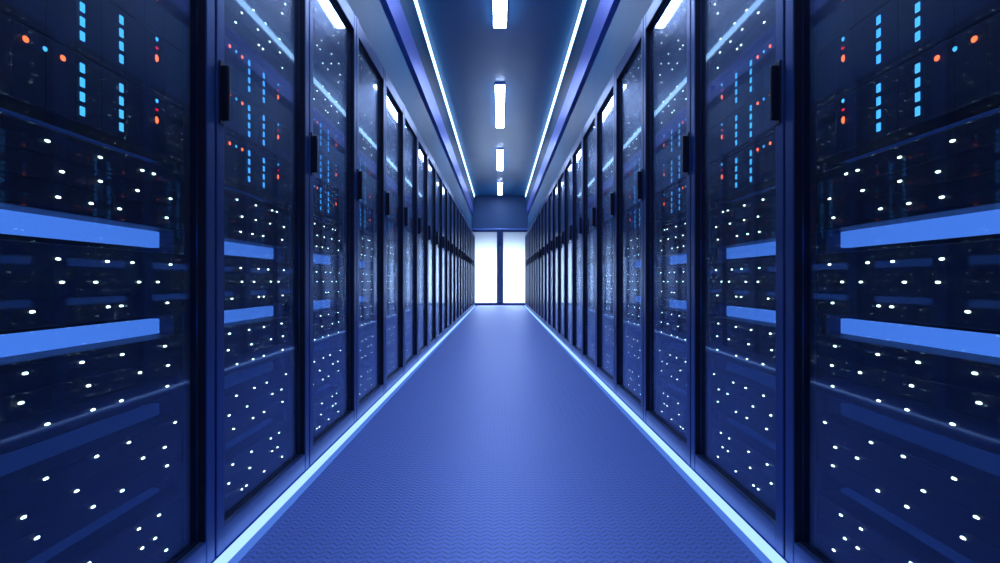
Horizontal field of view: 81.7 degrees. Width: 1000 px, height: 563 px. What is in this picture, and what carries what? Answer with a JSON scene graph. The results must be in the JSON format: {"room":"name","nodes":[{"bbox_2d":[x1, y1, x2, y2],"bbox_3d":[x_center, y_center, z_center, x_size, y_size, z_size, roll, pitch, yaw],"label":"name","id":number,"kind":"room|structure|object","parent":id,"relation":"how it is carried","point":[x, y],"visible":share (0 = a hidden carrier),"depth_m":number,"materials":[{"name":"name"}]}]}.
{"room":"server room","nodes":[
{"label":"server room","id":0,"kind":"room"},
{"bbox_2d":[347,0,471,228],"bbox_3d":[-1.490,-0.954,8.015,1.220,3.484,20.830,0,0,0],"label":"wall","id":1,"kind":"structure","parent":0,"point":[373,21],"depth_m":5.16,"materials":[{"name":"blue paint"}]},
{"bbox_2d":[379,0,473,213],"bbox_3d":[-0.954,-2.244,8.014,0.236,0.184,20.829,0,0,0],"label":"beam","id":2,"kind":"structure","parent":1,"relation":"attached to","point":[393,10],"depth_m":6.25,"materials":[{"name":"blue metal"}]},
{"bbox_2d":[400,0,474,206],"bbox_3d":[-0.937,-2.472,8.014,0.270,0.271,20.829,0,0,0],"label":"fascia","id":3,"kind":"object","parent":2,"relation":"attached to","point":[408,6],"visible":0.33,"depth_m":6.96,"materials":[{"name":"blue"}]},
{"bbox_2d":[211,306,788,562],"bbox_3d":[0.000,0.838,8.025,4.400,0.100,21.050,0,0,0],"label":"floor","id":4,"kind":"structure","parent":0,"point":[499,447],"depth_m":2.27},
{"bbox_2d":[0,0,214,562],"bbox_3d":[-1.288,-0.345,1.228,1.024,2.266,0.796,0,0,0],"label":"rack","id":5,"kind":"object","parent":4,"relation":"on","point":[95,94],"visible":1,"depth_m":1.28,"materials":[{"name":"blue metal"}]},
{"bbox_2d":[22,36,28,42],"bbox_3d":[-0.868,-0.444,1.060,0.003,0.011,0.015,0,0,0],"label":"light","id":6,"kind":"object","parent":5,"relation":"attached to","point":[25,39],"depth_m":1.06,"materials":[{"name":"orange plastic"}]},
{"bbox_2d":[80,2,84,12],"bbox_3d":[-0.870,-0.569,1.203,0.002,0.018,0.013,0,0,0],"label":"light","id":7,"kind":"object","parent":5,"relation":"on","point":[82,4],"depth_m":1.20,"materials":[{"name":"blue plastic"}]},
{"bbox_2d":[80,16,84,27],"bbox_3d":[-0.870,-0.539,1.203,0.002,0.018,0.013,0,0,0],"label":"light","id":8,"kind":"object","parent":5,"relation":"on","point":[82,18],"depth_m":1.20,"materials":[{"name":"blue plastic"}]},
{"bbox_2d":[80,31,84,41],"bbox_3d":[-0.870,-0.509,1.203,0.002,0.018,0.013,0,0,0],"label":"light","id":9,"kind":"object","parent":5,"relation":"attached to","point":[82,33],"depth_m":1.20,"materials":[{"name":"blue plastic"}]},
{"bbox_2d":[80,63,84,73],"bbox_3d":[-0.870,-0.443,1.203,0.002,0.018,0.013,0,0,0],"label":"light","id":10,"kind":"object","parent":5,"relation":"on","point":[82,65],"depth_m":1.20,"materials":[{"name":"blue plastic"}]},
{"bbox_2d":[80,77,84,87],"bbox_3d":[-0.870,-0.413,1.203,0.002,0.018,0.013,0,0,0],"label":"light","id":11,"kind":"object","parent":5,"relation":"on","point":[82,79],"depth_m":1.20,"materials":[{"name":"blue plastic"}]},
{"bbox_2d":[80,91,84,101],"bbox_3d":[-0.870,-0.383,1.203,0.002,0.018,0.013,0,0,0],"label":"light","id":12,"kind":"object","parent":5,"relation":"on","point":[82,93],"depth_m":1.20,"materials":[{"name":"blue plastic"}]},
{"bbox_2d":[80,106,84,116],"bbox_3d":[-0.870,-0.353,1.203,0.002,0.018,0.013,0,0,0],"label":"light","id":13,"kind":"object","parent":5,"relation":"attached to","point":[82,108],"depth_m":1.20,"materials":[{"name":"blue plastic"}]},
{"bbox_2d":[119,15,123,24],"bbox_3d":[-0.870,-0.599,1.327,0.002,0.018,0.013,0,0,0],"label":"light","id":14,"kind":"object","parent":5,"relation":"on","point":[121,17],"depth_m":1.33,"materials":[{"name":"blue plastic"}]},
{"bbox_2d":[119,28,123,37],"bbox_3d":[-0.870,-0.569,1.327,0.002,0.018,0.013,0,0,0],"label":"light","id":15,"kind":"object","parent":5,"relation":"on","point":[121,30],"depth_m":1.33,"materials":[{"name":"blue plastic"}]},
{"bbox_2d":[119,41,123,50],"bbox_3d":[-0.870,-0.539,1.327,0.002,0.018,0.013,0,0,0],"label":"light","id":16,"kind":"object","parent":5,"relation":"on","point":[121,43],"depth_m":1.33,"materials":[{"name":"blue plastic"}]},
{"bbox_2d":[119,54,123,63],"bbox_3d":[-0.870,-0.509,1.327,0.002,0.018,0.013,0,0,0],"label":"light","id":17,"kind":"object","parent":5,"relation":"attached to","point":[121,56],"depth_m":1.33,"materials":[{"name":"blue plastic"}]},
{"bbox_2d":[119,83,123,92],"bbox_3d":[-0.870,-0.443,1.327,0.002,0.018,0.013,0,0,0],"label":"light","id":18,"kind":"object","parent":5,"relation":"on","point":[121,85],"depth_m":1.33,"materials":[{"name":"blue plastic"}]},
{"bbox_2d":[119,96,123,105],"bbox_3d":[-0.870,-0.413,1.327,0.002,0.018,0.013,0,0,0],"label":"light","id":19,"kind":"object","parent":5,"relation":"on","point":[121,98],"depth_m":1.33,"materials":[{"name":"blue plastic"}]},
{"bbox_2d":[119,109,123,118],"bbox_3d":[-0.870,-0.383,1.327,0.002,0.018,0.013,0,0,0],"label":"light","id":20,"kind":"object","parent":5,"relation":"on","point":[121,111],"depth_m":1.33,"materials":[{"name":"blue plastic"}]},
{"bbox_2d":[119,122,123,131],"bbox_3d":[-0.870,-0.353,1.327,0.002,0.018,0.013,0,0,0],"label":"light","id":21,"kind":"object","parent":5,"relation":"attached to","point":[121,124],"depth_m":1.33,"materials":[{"name":"blue plastic"}]},
{"bbox_2d":[190,0,308,556],"bbox_3d":[-1.288,-0.345,2.028,1.024,2.266,0.796,0,0,0],"label":"rack","id":22,"kind":"object","parent":4,"relation":"on","point":[254,463],"visible":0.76,"depth_m":2.06,"materials":[{"name":"blue metal"}]},
{"bbox_2d":[292,0,355,465],"bbox_3d":[-1.288,-0.345,2.828,1.024,2.266,0.796,0,0,0],"label":"rack","id":23,"kind":"object","parent":4,"relation":"on","point":[328,421],"visible":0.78,"depth_m":2.93,"materials":[{"name":"blue metal"}]},
{"bbox_2d":[213,306,475,562],"bbox_3d":[-0.765,0.785,9.360,0.064,0.006,18.120,0,0,0],"label":"strip light","id":24,"kind":"object","parent":4,"relation":"on","point":[250,537],"visible":0.87,"depth_m":2.26,"materials":[{"name":"white plastic"}]},
{"bbox_2d":[344,17,384,419],"bbox_3d":[-1.288,-0.345,3.628,1.024,2.266,0.796,0,0,0],"label":"rack","id":25,"kind":"object","parent":4,"relation":"on","point":[368,64],"visible":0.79,"depth_m":3.71,"materials":[{"name":"blue metal"}]},
{"bbox_2d":[375,70,403,392],"bbox_3d":[-1.288,-0.345,4.428,1.024,2.266,0.796,0,0,0],"label":"rack","id":26,"kind":"object","parent":4,"relation":"on","point":[394,107],"visible":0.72,"depth_m":4.63,"materials":[{"name":"blue metal"}]},
{"bbox_2d":[396,105,417,373],"bbox_3d":[-1.288,-0.345,5.228,1.024,2.266,0.796,0,0,0],"label":"rack","id":27,"kind":"object","parent":4,"relation":"on","point":[410,130],"visible":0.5,"depth_m":5.32,"materials":[{"name":"blue metal"}]},
{"bbox_2d":[418,131,427,359],"bbox_3d":[-1.288,-0.345,6.028,1.024,2.266,0.796,0,0,0],"label":"rack","id":28,"kind":"object","parent":4,"relation":"on","point":[422,149],"visible":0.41,"depth_m":6.14,"materials":[{"name":"blue metal"}]},
{"bbox_2d":[428,149,435,350],"bbox_3d":[-1.288,-0.345,6.828,1.024,2.266,0.796,0,0,0],"label":"rack","id":29,"kind":"object","parent":4,"relation":"on","point":[431,163],"visible":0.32,"depth_m":6.95,"materials":[{"name":"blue metal"}]},
{"bbox_2d":[436,165,441,342],"bbox_3d":[-1.288,-0.345,7.628,1.024,2.266,0.796,0,0,0],"label":"rack","id":30,"kind":"object","parent":4,"relation":"on","point":[438,173],"visible":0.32,"depth_m":7.75,"materials":[{"name":"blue metal"}]},
{"bbox_2d":[442,175,447,336],"bbox_3d":[-1.288,-0.345,8.428,1.024,2.266,0.796,0,0,0],"label":"rack","id":31,"kind":"object","parent":4,"relation":"on","point":[444,184],"visible":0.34,"depth_m":8.58,"materials":[{"name":"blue metal"}]},
{"bbox_2d":[447,184,451,330],"bbox_3d":[-1.288,-0.345,9.228,1.024,2.266,0.796,0,0,0],"label":"rack","id":32,"kind":"object","parent":4,"relation":"on","point":[449,190],"visible":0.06,"depth_m":9.43,"materials":[{"name":"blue metal"}]},
{"bbox_2d":[452,194,455,326],"bbox_3d":[-1.288,-0.345,10.028,1.024,2.266,0.796,0,0,0],"label":"rack","id":33,"kind":"object","parent":4,"relation":"on","point":[453,198],"visible":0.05,"depth_m":10.24,"materials":[{"name":"blue metal"}]},
{"bbox_2d":[456,201,458,322],"bbox_3d":[-1.288,-0.345,10.828,1.024,2.266,0.796,0,0,0],"label":"rack","id":34,"kind":"object","parent":4,"relation":"on","point":[457,205],"visible":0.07,"depth_m":11.18,"materials":[{"name":"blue metal"}]},
{"bbox_2d":[459,207,461,319],"bbox_3d":[-1.288,-0.345,11.628,1.024,2.266,0.796,0,0,0],"label":"rack","id":35,"kind":"object","parent":4,"relation":"on","point":[460,210],"visible":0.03,"depth_m":11.98,"materials":[{"name":"blue metal"}]},
{"bbox_2d":[462,212,463,316],"bbox_3d":[-1.288,-0.345,12.428,1.024,2.266,0.796,0,0,0],"label":"rack","id":36,"kind":"object","parent":4,"relation":"on","point":[462,212],"visible":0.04,"depth_m":12.70,"materials":[{"name":"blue metal"}]},
{"bbox_2d":[464,216,465,315],"bbox_3d":[-1.288,-0.345,13.228,1.024,2.266,0.796,0,0,0],"label":"rack","id":37,"kind":"object","parent":4,"relation":"on","point":[464,216],"visible":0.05,"depth_m":13.41,"materials":[{"name":"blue metal"}]},
{"bbox_2d":[466,220,467,313],"bbox_3d":[-1.288,-0.345,14.028,1.024,2.266,0.796,0,0,0],"label":"rack","id":38,"kind":"object","parent":4,"relation":"on","point":[466,220],"visible":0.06,"depth_m":14.22,"materials":[{"name":"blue metal"}]},
{"bbox_2d":[468,223,469,311],"bbox_3d":[-1.288,-0.345,14.828,1.024,2.266,0.796,0,0,0],"label":"rack","id":39,"kind":"object","parent":4,"relation":"on","point":[468,223],"visible":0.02,"depth_m":15.12,"materials":[{"name":"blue metal"}]},
{"bbox_2d":[470,227,470,309],"bbox_3d":[-1.288,-0.345,15.628,1.024,2.266,0.796,0,0,0],"label":"rack","id":40,"kind":"object","parent":4,"relation":"on","point":[470,227],"visible":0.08,"depth_m":15.97,"materials":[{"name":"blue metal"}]},
{"bbox_2d":[471,229,472,308],"bbox_3d":[-1.288,-0.345,16.428,1.024,2.266,0.796,0,0,0],"label":"rack","id":41,"kind":"object","parent":4,"relation":"on","point":[471,229],"visible":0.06,"depth_m":16.71,"materials":[{"name":"blue metal"}]},
{"bbox_2d":[473,233,473,306],"bbox_3d":[-1.288,-0.345,17.228,1.024,2.266,0.796,0,0,0],"label":"rack","id":42,"kind":"object","parent":4,"relation":"on","point":[473,233],"visible":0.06,"depth_m":17.57,"materials":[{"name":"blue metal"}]},
{"bbox_2d":[474,234,474,305],"bbox_3d":[-1.288,-0.345,18.028,1.024,2.266,0.796,0,0,0],"label":"rack","id":43,"kind":"object","parent":4,"relation":"on","point":[474,234],"visible":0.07,"depth_m":18.38,"materials":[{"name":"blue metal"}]},
{"bbox_2d":[525,234,525,305],"bbox_3d":[1.288,-0.345,18.028,1.024,2.266,0.796,0,0,0],"label":"rack","id":44,"kind":"object","parent":4,"relation":"on","point":[525,234],"visible":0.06,"depth_m":18.38,"materials":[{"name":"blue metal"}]},
{"bbox_2d":[526,233,526,306],"bbox_3d":[1.288,-0.345,17.228,1.024,2.266,0.796,0,0,0],"label":"rack","id":45,"kind":"object","parent":4,"relation":"on","point":[526,233],"visible":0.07,"depth_m":17.57,"materials":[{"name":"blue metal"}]},
{"bbox_2d":[527,229,528,308],"bbox_3d":[1.288,-0.345,16.428,1.024,2.266,0.796,0,0,0],"label":"rack","id":46,"kind":"object","parent":4,"relation":"on","point":[528,229],"visible":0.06,"depth_m":16.71,"materials":[{"name":"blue metal"}]},
{"bbox_2d":[529,227,529,309],"bbox_3d":[1.288,-0.345,15.628,1.024,2.266,0.796,0,0,0],"label":"rack","id":47,"kind":"object","parent":4,"relation":"on","point":[529,227],"visible":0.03,"depth_m":15.97,"materials":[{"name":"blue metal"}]},
{"bbox_2d":[530,223,531,311],"bbox_3d":[1.288,-0.345,14.828,1.024,2.266,0.796,0,0,0],"label":"rack","id":48,"kind":"object","parent":4,"relation":"on","point":[531,223],"visible":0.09,"depth_m":15.12,"materials":[{"name":"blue metal"}]},
{"bbox_2d":[532,220,533,313],"bbox_3d":[1.288,-0.345,14.028,1.024,2.266,0.796,0,0,0],"label":"rack","id":49,"kind":"object","parent":4,"relation":"on","point":[533,220],"visible":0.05,"depth_m":14.22,"materials":[{"name":"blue metal"}]},
{"bbox_2d":[534,216,535,315],"bbox_3d":[1.288,-0.345,13.228,1.024,2.266,0.796,0,0,0],"label":"rack","id":50,"kind":"object","parent":4,"relation":"on","point":[535,216],"visible":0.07,"depth_m":13.41,"materials":[{"name":"blue metal"}]},
{"bbox_2d":[536,212,537,316],"bbox_3d":[1.288,-0.345,12.428,1.024,2.266,0.796,0,0,0],"label":"rack","id":51,"kind":"object","parent":4,"relation":"on","point":[537,212],"visible":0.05,"depth_m":12.70,"materials":[{"name":"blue metal"}]},
{"bbox_2d":[538,207,540,319],"bbox_3d":[1.288,-0.345,11.628,1.024,2.266,0.796,0,0,0],"label":"rack","id":52,"kind":"object","parent":4,"relation":"on","point":[539,210],"visible":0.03,"depth_m":11.98,"materials":[{"name":"blue metal"}]},
{"bbox_2d":[541,201,543,322],"bbox_3d":[1.288,-0.345,10.828,1.024,2.266,0.796,0,0,0],"label":"rack","id":53,"kind":"object","parent":4,"relation":"on","point":[542,205],"visible":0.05,"depth_m":11.18,"materials":[{"name":"blue metal"}]},
{"bbox_2d":[544,194,547,326],"bbox_3d":[1.288,-0.345,10.028,1.024,2.266,0.796,0,0,0],"label":"rack","id":54,"kind":"object","parent":4,"relation":"on","point":[546,198],"visible":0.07,"depth_m":10.24,"materials":[{"name":"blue metal"}]},
{"bbox_2d":[548,184,552,330],"bbox_3d":[1.288,-0.345,9.228,1.024,2.266,0.796,0,0,0],"label":"rack","id":55,"kind":"object","parent":4,"relation":"on","point":[550,190],"visible":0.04,"depth_m":9.43,"materials":[{"name":"blue metal"}]},
{"bbox_2d":[552,175,557,336],"bbox_3d":[1.288,-0.345,8.428,1.024,2.266,0.796,0,0,0],"label":"rack","id":56,"kind":"object","parent":4,"relation":"on","point":[555,184],"visible":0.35,"depth_m":8.58,"materials":[{"name":"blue metal"}]},
{"bbox_2d":[558,165,563,342],"bbox_3d":[1.288,-0.345,7.628,1.024,2.266,0.796,0,0,0],"label":"rack","id":57,"kind":"object","parent":4,"relation":"on","point":[561,173],"visible":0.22,"depth_m":7.74,"materials":[{"name":"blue metal"}]},
{"bbox_2d":[564,149,571,350],"bbox_3d":[1.288,-0.345,6.828,1.024,2.266,0.796,0,0,0],"label":"rack","id":58,"kind":"object","parent":4,"relation":"on","point":[568,163],"visible":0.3,"depth_m":6.95,"materials":[{"name":"blue metal"}]},
{"bbox_2d":[572,131,581,359],"bbox_3d":[1.288,-0.345,6.028,1.024,2.266,0.796,0,0,0],"label":"rack","id":59,"kind":"object","parent":4,"relation":"on","point":[577,149],"visible":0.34,"depth_m":6.14,"materials":[{"name":"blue metal"}]},
{"bbox_2d":[582,105,603,373],"bbox_3d":[1.288,-0.345,5.228,1.024,2.266,0.796,0,0,0],"label":"rack","id":60,"kind":"object","parent":4,"relation":"on","point":[589,130],"visible":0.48,"depth_m":5.32,"materials":[{"name":"blue metal"}]},
{"bbox_2d":[596,70,624,392],"bbox_3d":[1.288,-0.345,4.428,1.024,2.266,0.796,0,0,0],"label":"rack","id":61,"kind":"object","parent":4,"relation":"on","point":[605,107],"visible":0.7,"depth_m":4.63,"materials":[{"name":"blue metal"}]},
{"bbox_2d":[615,17,655,419],"bbox_3d":[1.288,-0.345,3.628,1.024,2.266,0.796,0,0,0],"label":"rack","id":62,"kind":"object","parent":4,"relation":"on","point":[631,64],"visible":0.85,"depth_m":3.71,"materials":[{"name":"blue metal"}]},
{"bbox_2d":[524,306,786,562],"bbox_3d":[0.765,0.785,9.360,0.064,0.006,18.120,0,0,0],"label":"strip light","id":63,"kind":"object","parent":4,"relation":"on","point":[749,537],"visible":0.87,"depth_m":2.26,"materials":[{"name":"plastic"}]},
{"bbox_2d":[644,0,707,465],"bbox_3d":[1.288,-0.345,2.828,1.024,2.266,0.796,0,0,0],"label":"rack","id":64,"kind":"object","parent":4,"relation":"on","point":[671,421],"visible":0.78,"depth_m":2.93,"materials":[{"name":"blue metal"}]},
{"bbox_2d":[691,0,809,556],"bbox_3d":[1.288,-0.345,2.028,1.024,2.266,0.796,0,0,0],"label":"rack","id":65,"kind":"object","parent":4,"relation":"on","point":[745,463],"visible":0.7,"depth_m":2.06,"materials":[{"name":"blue metal"}]},
{"bbox_2d":[785,0,999,562],"bbox_3d":[1.288,-0.345,1.228,1.024,2.266,0.796,0,0,0],"label":"rack","id":66,"kind":"object","parent":4,"relation":"on","point":[905,94],"visible":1,"depth_m":1.30,"materials":[{"name":"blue metal"}]},
{"bbox_2d":[876,15,880,24],"bbox_3d":[0.870,-0.599,1.327,0.002,0.018,0.013,0,0,0],"label":"light","id":67,"kind":"object","parent":66,"relation":"on","point":[878,17],"depth_m":1.33,"materials":[{"name":"blue plastic"}]},
{"bbox_2d":[876,28,880,37],"bbox_3d":[0.870,-0.569,1.327,0.002,0.018,0.013,0,0,0],"label":"light","id":68,"kind":"object","parent":66,"relation":"on","point":[878,30],"depth_m":1.33,"materials":[{"name":"blue plastic"}]},
{"bbox_2d":[876,41,880,50],"bbox_3d":[0.870,-0.539,1.327,0.002,0.018,0.013,0,0,0],"label":"light","id":69,"kind":"object","parent":66,"relation":"on","point":[878,43],"depth_m":1.33,"materials":[{"name":"blue plastic"}]},
{"bbox_2d":[876,54,880,63],"bbox_3d":[0.870,-0.509,1.327,0.002,0.018,0.013,0,0,0],"label":"light","id":70,"kind":"object","parent":66,"relation":"attached to","point":[878,56],"depth_m":1.33,"materials":[{"name":"blue plastic"}]},
{"bbox_2d":[876,83,880,92],"bbox_3d":[0.870,-0.443,1.327,0.002,0.018,0.013,0,0,0],"label":"light","id":71,"kind":"object","parent":66,"relation":"on","point":[878,85],"depth_m":1.33,"materials":[{"name":"blue plastic"}]},
{"bbox_2d":[876,96,880,105],"bbox_3d":[0.870,-0.413,1.327,0.002,0.018,0.013,0,0,0],"label":"light","id":72,"kind":"object","parent":66,"relation":"on","point":[878,98],"depth_m":1.33,"materials":[{"name":"blue plastic"}]},
{"bbox_2d":[876,109,880,118],"bbox_3d":[0.870,-0.383,1.327,0.002,0.018,0.013,0,0,0],"label":"light","id":73,"kind":"object","parent":66,"relation":"on","point":[878,111],"depth_m":1.33,"materials":[{"name":"blue plastic"}]},
{"bbox_2d":[876,122,880,131],"bbox_3d":[0.870,-0.353,1.327,0.002,0.018,0.013,0,0,0],"label":"light","id":74,"kind":"object","parent":66,"relation":"attached to","point":[878,124],"depth_m":1.33,"materials":[{"name":"blue plastic"}]},
{"bbox_2d":[915,2,919,12],"bbox_3d":[0.870,-0.569,1.203,0.002,0.018,0.013,0,0,0],"label":"light","id":75,"kind":"object","parent":66,"relation":"on","point":[917,4],"depth_m":1.20,"materials":[{"name":"blue plastic"}]},
{"bbox_2d":[915,16,919,27],"bbox_3d":[0.870,-0.539,1.203,0.002,0.018,0.013,0,0,0],"label":"light","id":76,"kind":"object","parent":66,"relation":"on","point":[917,18],"depth_m":1.20,"materials":[{"name":"blue plastic"}]},
{"bbox_2d":[915,31,919,41],"bbox_3d":[0.870,-0.509,1.203,0.002,0.018,0.013,0,0,0],"label":"light","id":77,"kind":"object","parent":66,"relation":"attached to","point":[917,33],"depth_m":1.20,"materials":[{"name":"blue plastic"}]},
{"bbox_2d":[915,63,919,73],"bbox_3d":[0.870,-0.443,1.203,0.002,0.018,0.013,0,0,0],"label":"light","id":78,"kind":"object","parent":66,"relation":"on","point":[917,65],"depth_m":1.20,"materials":[{"name":"blue plastic"}]},
{"bbox_2d":[915,77,919,87],"bbox_3d":[0.870,-0.413,1.203,0.002,0.018,0.013,0,0,0],"label":"light","id":79,"kind":"object","parent":66,"relation":"on","point":[917,79],"depth_m":1.20,"materials":[{"name":"blue plastic"}]},
{"bbox_2d":[915,91,919,101],"bbox_3d":[0.870,-0.383,1.203,0.002,0.018,0.013,0,0,0],"label":"light","id":80,"kind":"object","parent":66,"relation":"on","point":[917,93],"depth_m":1.20,"materials":[{"name":"blue plastic"}]},
{"bbox_2d":[915,106,919,116],"bbox_3d":[0.870,-0.353,1.203,0.002,0.018,0.013,0,0,0],"label":"light","id":81,"kind":"object","parent":66,"relation":"attached to","point":[917,108],"depth_m":1.20,"materials":[{"name":"blue plastic"}]},
{"bbox_2d":[971,36,977,42],"bbox_3d":[0.868,-0.444,1.060,0.003,0.011,0.015,0,0,0],"label":"light","id":82,"kind":"object","parent":66,"relation":"attached to","point":[974,39],"depth_m":1.06,"materials":[{"name":"orange plastic"}]},
{"bbox_2d":[417,0,582,195],"bbox_3d":[0.000,-2.746,8.025,4.400,0.100,21.050,0,0,0],"label":"ceiling","id":83,"kind":"structure","parent":0,"point":[529,55],"depth_m":7.47,"materials":[{"name":"blue paint"}]},
{"bbox_2d":[414,0,474,196],"bbox_3d":[-0.824,-2.651,7.865,0.072,0.083,20.430,0,0,0],"label":"light","id":84,"kind":"object","parent":83,"relation":"attached to","point":[415,1],"visible":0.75,"depth_m":7.35,"materials":[{"name":"white plastic"}]},
{"bbox_2d":[495,82,504,127],"bbox_3d":[0.000,-2.672,8.920,0.144,0.048,2.172,0,0,0],"label":"ceiling lamp","id":85,"kind":"object","parent":83,"relation":"attached to","point":[499,86],"visible":1,"depth_m":8.62,"materials":[{"name":"white plastic"}]},
{"bbox_2d":[492,0,507,27],"bbox_3d":[0.000,-2.672,4.976,0.144,0.048,2.172,0,0,0],"label":"ceiling lamp","id":86,"kind":"object","parent":83,"relation":"attached to","point":[499,6],"visible":1,"depth_m":5.72,"materials":[{"name":"white plastic"}]},
{"bbox_2d":[496,148,503,170],"bbox_3d":[0.000,-2.672,12.800,0.144,0.048,2.172,0,0,0],"label":"ceiling lamp","id":87,"kind":"object","parent":83,"relation":"attached to","point":[499,150],"visible":1,"depth_m":12.55,"materials":[{"name":"white plastic"}]},
{"bbox_2d":[497,150,502,170],"bbox_3d":[0.000,-2.655,12.800,0.132,0.014,2.160,0,0,0],"label":"diffuser","id":88,"kind":"object","parent":87,"relation":"attached to","point":[499,152],"depth_m":12.70,"materials":[{"name":"white plastic"}]},
{"bbox_2d":[497,181,502,194],"bbox_3d":[0.000,-2.672,16.680,0.144,0.048,2.172,0,0,0],"label":"ceiling lamp","id":89,"kind":"object","parent":83,"relation":"attached to","point":[499,183],"visible":1,"depth_m":16.30,"materials":[{"name":"white plastic"}]},
{"bbox_2d":[498,182,501,194],"bbox_3d":[0.000,-2.655,16.680,0.132,0.014,2.160,0,0,0],"label":"diffuser","id":90,"kind":"object","parent":89,"relation":"attached to","point":[499,183],"depth_m":16.55,"materials":[{"name":"white plastic"}]},
{"bbox_2d":[525,0,585,196],"bbox_3d":[0.824,-2.651,7.865,0.072,0.083,20.430,0,0,0],"label":"light","id":91,"kind":"object","parent":83,"relation":"attached to","point":[583,1],"visible":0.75,"depth_m":7.35,"materials":[{"name":"white plastic"}]},
{"bbox_2d":[471,196,528,227],"bbox_3d":[0.000,-0.954,18.490,4.000,3.484,0.120,0,0,0],"label":"wall","id":92,"kind":"structure","parent":0,"point":[488,211],"depth_m":18.43,"materials":[{"name":"blue paint"}]},
{"bbox_2d":[473,230,499,305],"bbox_3d":[-0.451,-0.420,18.445,0.895,2.408,0.110,0,0,0],"label":"door","id":93,"kind":"structure","parent":92,"relation":"in","point":[487,242],"depth_m":18.47,"materials":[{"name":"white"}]},
{"bbox_2d":[472,228,527,229],"bbox_3d":[0.000,-1.650,18.415,1.960,0.050,0.030,0,0,0],"label":"trim","id":94,"kind":"structure","parent":92,"relation":"attached to","point":[472,228],"depth_m":18.40,"materials":[{"name":"blue metal"}]},
{"bbox_2d":[500,230,526,305],"bbox_3d":[0.451,-0.420,18.445,0.895,2.408,0.110,0,0,0],"label":"door","id":95,"kind":"structure","parent":92,"relation":"in","point":[512,242],"depth_m":18.47,"materials":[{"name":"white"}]},
{"bbox_2d":[528,0,652,228],"bbox_3d":[1.490,-0.954,8.015,1.220,3.484,20.830,0,0,0],"label":"wall","id":96,"kind":"structure","parent":0,"point":[626,21],"depth_m":5.16,"materials":[{"name":"blue paint"}]},
{"bbox_2d":[526,0,620,213],"bbox_3d":[0.954,-2.244,8.014,0.236,0.184,20.829,0,0,0],"label":"beam","id":97,"kind":"structure","parent":96,"relation":"attached to","point":[606,10],"depth_m":6.25,"materials":[{"name":"blue metal"}]},
{"bbox_2d":[525,0,599,206],"bbox_3d":[0.937,-2.472,8.014,0.270,0.271,20.829,0,0,0],"label":"fascia","id":98,"kind":"object","parent":97,"relation":"attached to","point":[591,6],"visible":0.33,"depth_m":6.96,"materials":[{"name":"blue"}]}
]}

